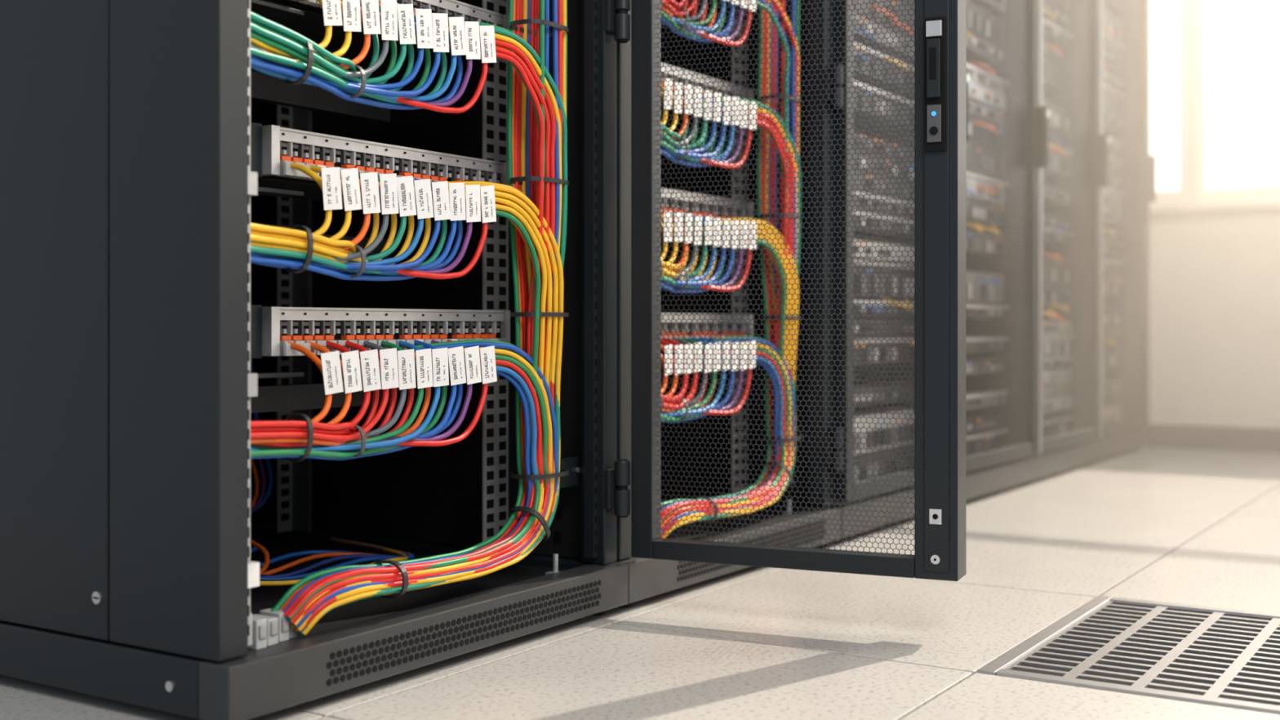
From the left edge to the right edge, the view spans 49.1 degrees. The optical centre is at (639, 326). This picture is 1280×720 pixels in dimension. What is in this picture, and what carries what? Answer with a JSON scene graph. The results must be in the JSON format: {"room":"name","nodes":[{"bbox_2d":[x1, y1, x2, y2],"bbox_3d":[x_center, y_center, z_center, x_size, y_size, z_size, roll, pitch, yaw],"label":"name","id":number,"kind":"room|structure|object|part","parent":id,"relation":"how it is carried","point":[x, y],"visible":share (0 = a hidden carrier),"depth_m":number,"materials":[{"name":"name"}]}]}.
{"room":"server room","nodes":[
{"label":"server room","id":0,"kind":"room"},
{"bbox_2d":[0,446,1279,719],"bbox_3d":[1.405,0.620,1.241,6.780,0.340,7.296,0,0,33],"label":"floor","id":1,"kind":"structure","parent":0,"point":[1181,526],"depth_m":2.08,"materials":[{"name":"tile"}]},
{"bbox_2d":[0,0,966,719],"bbox_3d":[-0.383,-0.595,1.988,1.487,2.090,0.882,0,0,27],"label":"rack","id":2,"kind":"object","parent":1,"relation":"on","point":[308,308],"visible":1,"depth_m":1.91,"materials":[{"name":"metal"}]},
{"bbox_3d":[0.214,-0.603,2.114,0.416,1.878,0.001,0,0,24],"label":"door","id":3,"kind":"part","parent":2,"relation":"part of","materials":[{"name":"metal"}]},
{"bbox_3d":[0.230,-0.604,2.118,0.510,1.932,0.065,0,0,24],"label":"door frame","id":4,"kind":"part","parent":2,"relation":"part of","materials":[{"name":"paint"}]},
{"bbox_3d":[0.417,-0.051,1.990,0.030,0.779,0.021,0,0,33],"label":"door handle and lock","id":5,"kind":"part","parent":2,"relation":"part of","materials":[{"name":"paint"}]},
{"bbox_2d":[614,0,843,607],"bbox_3d":[-0.178,-0.595,2.776,0.908,2.090,0.802,0,0,33],"label":"rack","id":6,"kind":"object","parent":1,"relation":"on","point":[646,577],"visible":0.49,"depth_m":2.77,"materials":[{"name":"metal"}]},
{"bbox_2d":[828,0,968,542],"bbox_3d":[0.234,-0.595,3.386,0.946,2.090,0.661,0,0,33],"label":"rack","id":7,"kind":"object","parent":1,"relation":"on","point":[899,2],"visible":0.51,"depth_m":3.13,"materials":[{"name":"metal"}]},
{"bbox_3d":[0.589,-0.604,3.156,0.001,1.872,0.576,0,0,33],"label":"door","id":8,"kind":"part","parent":7,"relation":"part of","materials":[{"name":"black metal"}]},
{"bbox_2d":[966,0,1049,500],"bbox_3d":[0.592,-0.595,3.946,0.946,2.090,0.661,0,0,33],"label":"rack","id":9,"kind":"object","parent":1,"relation":"on","point":[1007,143],"visible":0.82,"depth_m":3.94,"materials":[{"name":"metal"}]},
{"bbox_3d":[0.947,-0.604,3.716,0.001,1.872,0.576,0,0,33],"label":"door","id":10,"kind":"part","parent":9,"relation":"part of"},
{"bbox_2d":[1026,0,1110,483],"bbox_3d":[0.951,-0.595,4.506,0.946,2.090,0.661,0,0,33],"label":"rack","id":11,"kind":"object","parent":1,"relation":"on","point":[1073,180],"visible":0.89,"depth_m":4.51,"materials":[{"name":"metal"}]},
{"bbox_3d":[1.306,-0.604,4.276,0.001,1.872,0.576,0,0,33],"label":"door","id":12,"kind":"part","parent":11,"relation":"part of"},
{"bbox_2d":[1088,0,1156,463],"bbox_3d":[1.309,-0.595,5.066,0.946,2.090,0.661,0,0,33],"label":"rack","id":13,"kind":"object","parent":1,"relation":"on","point":[1129,194],"visible":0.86,"depth_m":5.07,"materials":[{"name":"metal"}]},
{"bbox_3d":[1.664,-0.604,4.837,0.001,1.872,0.576,0,0,33],"label":"door","id":14,"kind":"part","parent":13,"relation":"part of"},
{"bbox_2d":[977,595,1279,714],"bbox_3d":[0.837,0.473,1.926,0.561,0.053,0.599,0,0,33],"label":"floor vent grille","id":15,"kind":"object","parent":1,"relation":"in","point":[1224,657],"visible":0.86,"depth_m":1.93,"materials":[{"name":"metal"}]},
{"bbox_2d":[1150,208,1279,428],"bbox_3d":[3.428,-1.835,4.395,6.760,4.630,0.200,0,0,33],"label":"wall","id":16,"kind":"structure","parent":0,"point":[1215,275],"depth_m":5.12,"materials":[{"name":"paint"}]},
{"bbox_2d":[1150,0,1192,204],"bbox_3d":[1.463,-2.103,5.628,1.440,3.295,0.060,0,0,33],"label":"window frame","id":17,"kind":"structure","parent":16,"relation":"in","point":[1184,195],"depth_m":5.23,"materials":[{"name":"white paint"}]},
{"bbox_2d":[1137,423,1279,453],"bbox_3d":[3.370,0.407,4.305,6.760,0.085,0.015,0,0,33],"label":"baseboard","id":18,"kind":"structure","parent":16,"relation":"attached to","point":[1170,436],"depth_m":5.11,"materials":[{"name":"grey paint"}]},
{"bbox_2d":[1150,198,1279,213],"bbox_3d":[3.193,-0.440,4.528,5.500,0.030,0.230,0,0,33],"label":"trim","id":19,"kind":"structure","parent":16,"relation":"attached to","point":[1262,203],"depth_m":5.09,"materials":[{"name":"white paint"}]},
{"bbox_2d":[1192,0,1279,202],"bbox_3d":[2.935,-2.103,4.687,2.045,3.295,0.060,0,0,33],"label":"window frame","id":20,"kind":"structure","parent":16,"relation":"in","point":[1201,193],"depth_m":5.20,"materials":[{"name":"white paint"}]}
]}

